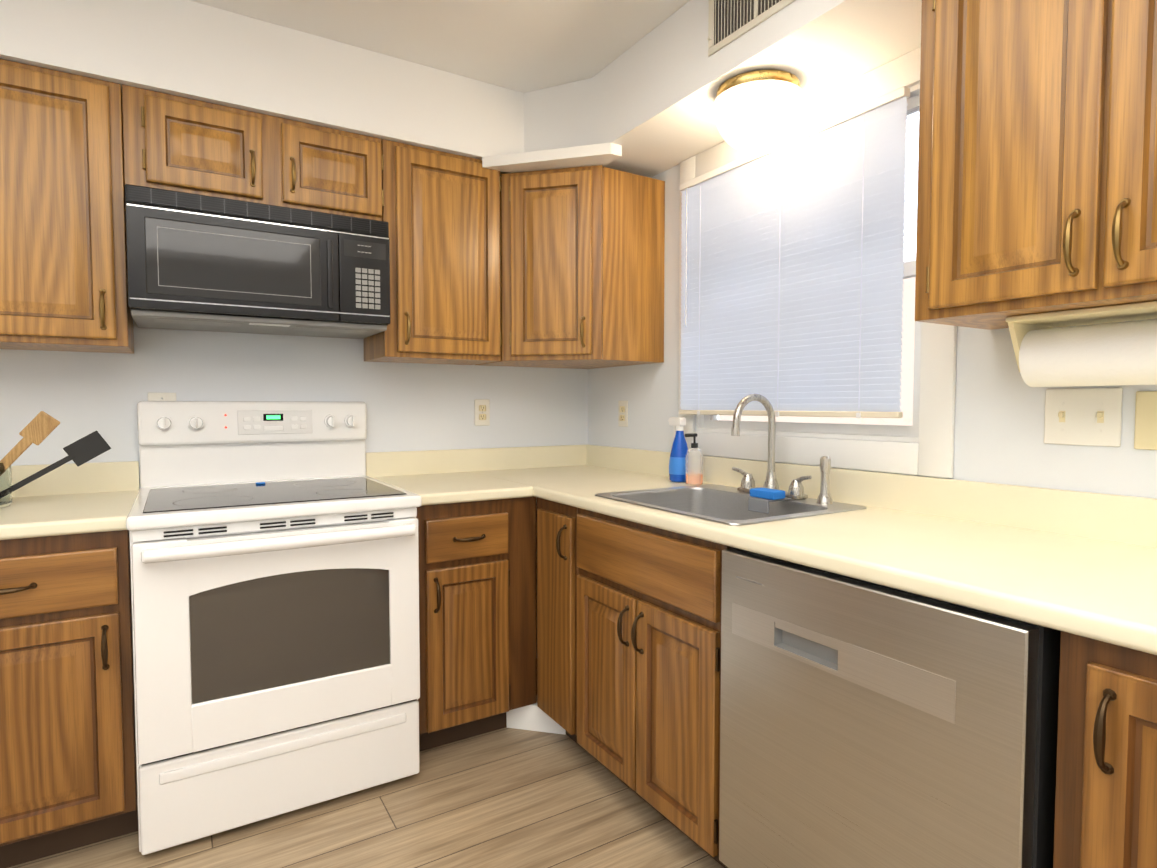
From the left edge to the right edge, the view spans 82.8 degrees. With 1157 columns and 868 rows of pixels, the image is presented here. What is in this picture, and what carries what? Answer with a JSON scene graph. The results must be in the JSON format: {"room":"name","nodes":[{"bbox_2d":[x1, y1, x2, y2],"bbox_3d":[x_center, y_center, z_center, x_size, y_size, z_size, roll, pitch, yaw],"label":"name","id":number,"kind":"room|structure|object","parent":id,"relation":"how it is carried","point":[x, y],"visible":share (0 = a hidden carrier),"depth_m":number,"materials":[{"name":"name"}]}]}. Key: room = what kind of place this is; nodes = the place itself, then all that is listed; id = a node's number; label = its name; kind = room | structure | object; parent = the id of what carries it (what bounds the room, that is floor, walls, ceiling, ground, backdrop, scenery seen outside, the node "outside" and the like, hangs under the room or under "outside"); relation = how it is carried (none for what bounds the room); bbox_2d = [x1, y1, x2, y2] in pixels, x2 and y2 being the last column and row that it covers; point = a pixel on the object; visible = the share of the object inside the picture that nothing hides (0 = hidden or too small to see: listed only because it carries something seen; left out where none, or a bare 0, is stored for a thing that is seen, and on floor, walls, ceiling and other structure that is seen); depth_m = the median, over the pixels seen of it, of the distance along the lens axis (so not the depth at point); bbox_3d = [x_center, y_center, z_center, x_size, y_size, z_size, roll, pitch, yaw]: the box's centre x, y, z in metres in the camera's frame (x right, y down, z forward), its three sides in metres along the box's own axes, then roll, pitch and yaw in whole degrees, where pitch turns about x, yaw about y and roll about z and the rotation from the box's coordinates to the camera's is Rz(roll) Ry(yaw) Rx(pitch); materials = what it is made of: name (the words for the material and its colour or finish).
{"room":"kitchen","nodes":[
{"label":"kitchen","id":0,"kind":"room"},
{"bbox_2d":[0,320,587,657],"bbox_3d":[-1.563,-0.119,2.315,3.940,2.450,0.120,-2,3,-31],"label":"wall","id":1,"kind":"structure","parent":0,"point":[409,406],"depth_m":2.51,"materials":[{"name":"white paint"}]},
{"bbox_2d":[0,59,133,353],"bbox_3d":[-1.815,-0.648,1.845,0.900,0.778,0.374,-2,3,-31],"label":"upper cabinet","id":2,"kind":"object","parent":1,"relation":"attached to","point":[63,269],"visible":1,"depth_m":1.88,"materials":[{"name":"brown wood"}]},
{"bbox_2d":[148,392,175,400],"bbox_3d":[-1.461,-0.125,2.302,0.085,0.040,0.006,-2,3,-31],"label":"outlet","id":3,"kind":"object","parent":1,"relation":"attached to","point":[161,396],"visible":0.6,"depth_m":2.30,"materials":[{"name":"white plastic"}]},
{"bbox_2d":[122,84,383,220],"bbox_3d":[-1.100,-0.901,2.272,0.771,0.310,0.374,-2,3,-31],"label":"upper cabinet","id":4,"kind":"object","parent":1,"relation":"attached to","point":[179,144],"visible":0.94,"depth_m":2.12,"materials":[{"name":"brown wood"}]},
{"bbox_2d":[125,184,390,338],"bbox_3d":[-1.083,-0.551,2.257,0.760,0.378,0.407,-2,3,-31],"label":"over-the-range microwave","id":5,"kind":"object","parent":4,"relation":"attached to","point":[196,262],"visible":1,"depth_m":2.08,"materials":[{"name":"black plastic"}]},
{"bbox_2d":[363,139,501,364],"bbox_3d":[-0.576,-0.681,2.603,0.462,0.778,0.374,-2,3,-31],"label":"upper cabinet","id":6,"kind":"object","parent":1,"relation":"attached to","point":[441,213],"visible":0.96,"depth_m":2.47,"materials":[{"name":"brown wood"}]},
{"bbox_2d":[474,399,489,425],"bbox_3d":[-0.430,-0.096,2.933,0.072,0.118,0.011,-2,3,-31],"label":"outlet","id":7,"kind":"object","parent":1,"relation":"attached to","point":[482,412],"visible":1,"depth_m":2.93,"materials":[{"name":"white plastic"}]},
{"bbox_2d":[475,165,664,368],"bbox_3d":[-0.055,-0.669,2.785,0.608,0.738,0.608,-2,3,-31],"label":"upper cabinet","id":8,"kind":"object","parent":1,"relation":"attached to","point":[582,266],"visible":1,"depth_m":2.57,"materials":[{"name":"brown wood"}]},
{"bbox_2d":[8,658,723,867],"bbox_3d":[-0.252,1.248,0.232,3.940,0.100,5.140,-2,3,-31],"label":"floor","id":9,"kind":"structure","parent":0,"point":[506,797],"depth_m":1.88,"materials":[{"name":"wood"}]},
{"bbox_2d":[0,530,137,867],"bbox_3d":[-1.567,0.688,1.885,0.500,0.875,0.664,-2,3,-31],"label":"base cabinet","id":10,"kind":"object","parent":9,"relation":"on","point":[68,777],"visible":0.9,"depth_m":1.70,"materials":[{"name":"brown wood"}]},
{"bbox_2d":[126,401,421,854],"bbox_3d":[-0.990,0.503,2.153,0.768,1.222,0.776,-2,3,-31],"label":"range","id":11,"kind":"object","parent":9,"relation":"on","point":[274,558],"visible":1,"depth_m":1.90,"materials":[{"name":"white metal"}]},
{"bbox_2d":[416,496,536,751],"bbox_3d":[-0.498,0.660,2.539,0.465,0.875,0.664,-2,3,-31],"label":"base cabinet","id":12,"kind":"object","parent":9,"relation":"on","point":[477,594],"visible":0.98,"depth_m":2.29,"materials":[{"name":"brown wood"}]},
{"bbox_2d":[366,448,525,505],"bbox_3d":[-0.525,0.152,2.516,0.420,0.139,0.638,-2,3,-31],"label":"countertop","id":13,"kind":"structure","parent":12,"relation":"on","point":[479,474],"depth_m":2.70,"materials":[{"name":"laminate"}]},
{"bbox_2d":[506,703,565,734],"bbox_3d":[-0.158,1.054,2.430,0.162,0.096,0.162,-2,3,-31],"label":"trim","id":14,"kind":"structure","parent":9,"relation":"on","point":[532,717],"depth_m":2.43,"materials":[{"name":"white"}]},
{"bbox_2d":[537,497,596,759],"bbox_3d":[0.157,0.664,2.444,0.664,0.875,0.290,-2,3,-31],"label":"base cabinet","id":15,"kind":"object","parent":9,"relation":"on","point":[557,570],"visible":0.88,"depth_m":2.25,"materials":[{"name":"brown wood"}]},
{"bbox_2d":[577,508,729,867],"bbox_3d":[0.412,0.682,2.027,0.664,0.875,0.683,-2,3,-31],"label":"base cabinet","id":16,"kind":"object","parent":9,"relation":"on","point":[649,600],"visible":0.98,"depth_m":1.80,"materials":[{"name":"brown wood"}]},
{"bbox_2d":[719,547,1060,867],"bbox_3d":[0.752,0.709,1.438,0.577,0.872,0.666,-2,3,-31],"label":"dishwasher","id":17,"kind":"object","parent":9,"relation":"on","point":[864,724],"visible":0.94,"depth_m":1.21,"materials":[{"name":"silver metal"}]},
{"bbox_2d":[1053,631,1156,867],"bbox_3d":[1.190,0.738,0.759,0.664,0.875,0.900,-2,3,-31],"label":"base cabinet","id":18,"kind":"object","parent":9,"relation":"on","point":[1106,794],"visible":1,"depth_m":0.92,"materials":[{"name":"brown wood"}]},
{"bbox_2d":[504,444,1156,654],"bbox_3d":[0.599,0.187,1.710,0.655,0.139,3.188,-2,3,-31],"label":"countertop","id":19,"kind":"structure","parent":18,"relation":"on","point":[1081,563],"depth_m":1.45,"materials":[{"name":"laminate"}]},
{"bbox_2d":[668,417,689,481],"bbox_3d":[0.382,0.059,2.518,0.082,0.245,0.103,-2,3,-31],"label":"spray bottle","id":20,"kind":"object","parent":19,"relation":"on","point":[677,464],"visible":0.85,"depth_m":2.48,"materials":[{"name":"blue plastic"}]},
{"bbox_2d":[685,433,702,484],"bbox_3d":[0.423,0.092,2.421,0.078,0.188,0.066,-2,3,-31],"label":"soap dispenser","id":21,"kind":"object","parent":19,"relation":"on","point":[693,478],"visible":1,"depth_m":2.41,"materials":[{"name":"pink"}]},
{"bbox_2d":[595,393,865,524],"bbox_3d":[0.435,0.135,1.993,0.530,0.518,0.645,-2,3,-31],"label":"sink","id":22,"kind":"object","parent":19,"relation":"in","point":[747,502],"visible":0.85,"depth_m":2.08,"materials":[{"name":"silver metal"}]},
{"bbox_2d":[731,393,832,503],"bbox_3d":[0.574,0.038,2.034,0.202,0.328,0.390,-2,3,-31],"label":"faucet","id":23,"kind":"object","parent":22,"relation":"on","point":[770,493],"depth_m":2.01,"materials":[{"name":"silver metal"}]},
{"bbox_3d":[-2.154,0.704,1.525,0.870,0.875,0.664,-2,3,-31],"label":"base cabinet","id":24,"kind":"object","parent":9,"relation":"on","visible":0},
{"bbox_2d":[0,461,139,539],"bbox_3d":[-1.946,0.190,1.648,1.376,0.139,0.635,-2,3,-31],"label":"countertop","id":25,"kind":"structure","parent":24,"relation":"on","point":[68,499],"depth_m":2.02,"materials":[{"name":"laminate"}]},
{"bbox_2d":[0,411,110,507],"bbox_3d":[-1.631,0.070,1.923,0.422,0.276,0.144,-2,3,-31],"label":"spatulas","id":26,"kind":"object","parent":25,"relation":"on","point":[40,427],"visible":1,"depth_m":1.90,"materials":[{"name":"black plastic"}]},
{"bbox_2d":[190,0,689,92],"bbox_3d":[-0.252,-1.299,0.121,3.940,0.100,5.140,-2,3,-31],"label":"ceiling","id":27,"kind":"structure","parent":0,"point":[523,46],"depth_m":2.17,"materials":[{"name":"white paint"}]},
{"bbox_2d":[0,0,921,177],"bbox_3d":[-0.252,-1.086,0.129,3.698,0.324,4.898,-2,3,-31],"label":"soffit","id":28,"kind":"structure","parent":0,"point":[644,106],"depth_m":2.12,"materials":[{"name":"white paint"}]},
{"bbox_2d":[707,0,794,55],"bbox_3d":[0.480,-1.202,1.780,0.014,0.180,0.375,-2,3,-31],"label":"air vent","id":29,"kind":"object","parent":28,"relation":"in","point":[729,21],"visible":1,"depth_m":1.85,"materials":[{"name":"beige metal"}]},
{"bbox_2d":[714,70,802,151],"bbox_3d":[0.542,-0.957,1.990,0.260,0.176,0.260,-2,3,-31],"label":"ceiling light fixture","id":30,"kind":"object","parent":28,"relation":"attached to","point":[757,111],"visible":1,"depth_m":1.90,"materials":[{"name":"white glass"}]},
{"bbox_2d":[588,82,1156,498],"bbox_3d":[1.377,-0.069,1.173,0.120,2.450,4.900,-2,3,-31],"label":"wall","id":31,"kind":"structure","parent":0,"point":[999,420],"depth_m":1.65,"materials":[{"name":"white paint"}]},
{"bbox_2d":[618,400,627,426],"bbox_3d":[0.200,-0.092,2.968,0.011,0.118,0.072,-2,3,-31],"label":"outlet","id":32,"kind":"object","parent":31,"relation":"attached to","point":[622,413],"visible":1,"depth_m":2.96,"materials":[{"name":"white plastic"}]},
{"bbox_2d":[678,47,956,477],"bbox_3d":[0.732,-0.478,2.174,0.116,1.146,1.090,-2,3,-31],"label":"window unit","id":33,"kind":"structure","parent":31,"relation":"in","point":[926,422],"depth_m":1.87,"materials":[{"name":"white"}]},
{"bbox_2d":[679,86,909,417],"bbox_3d":[0.639,-0.504,2.167,0.048,0.892,0.920,-2,3,-31],"label":"mini blind","id":34,"kind":"object","parent":33,"relation":"attached to","point":[792,267],"visible":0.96,"depth_m":2.06,"materials":[{"name":"white plastic"}]},
{"bbox_2d":[915,0,1156,329],"bbox_3d":[1.044,-0.625,1.217,0.374,0.768,0.700,-2,3,-31],"label":"upper cabinet","id":35,"kind":"object","parent":31,"relation":"attached to","point":[1037,171],"visible":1,"depth_m":1.24,"materials":[{"name":"brown wood"}]},
{"bbox_2d":[1005,301,1156,386],"bbox_3d":[1.066,-0.170,1.304,0.200,0.147,0.315,-2,3,-31],"label":"paper towel holder","id":36,"kind":"object","parent":35,"relation":"attached to","point":[1048,353],"visible":1,"depth_m":1.30,"materials":[{"name":"white paper"}]},
{"bbox_2d":[1044,387,1122,446],"bbox_3d":[1.120,-0.038,1.463,0.016,0.128,0.146,-2,3,-31],"label":"switch plate","id":37,"kind":"object","parent":31,"relation":"attached to","point":[1085,416],"visible":1,"depth_m":1.46,"materials":[{"name":"white plastic"}]},
{"bbox_2d":[1134,391,1156,449],"bbox_3d":[1.204,-0.027,1.333,0.009,0.122,0.118,-2,3,-31],"label":"outlet","id":38,"kind":"object","parent":31,"relation":"attached to","point":[1145,434],"visible":1,"depth_m":1.37,"materials":[{"name":"beige plastic"}]}
]}

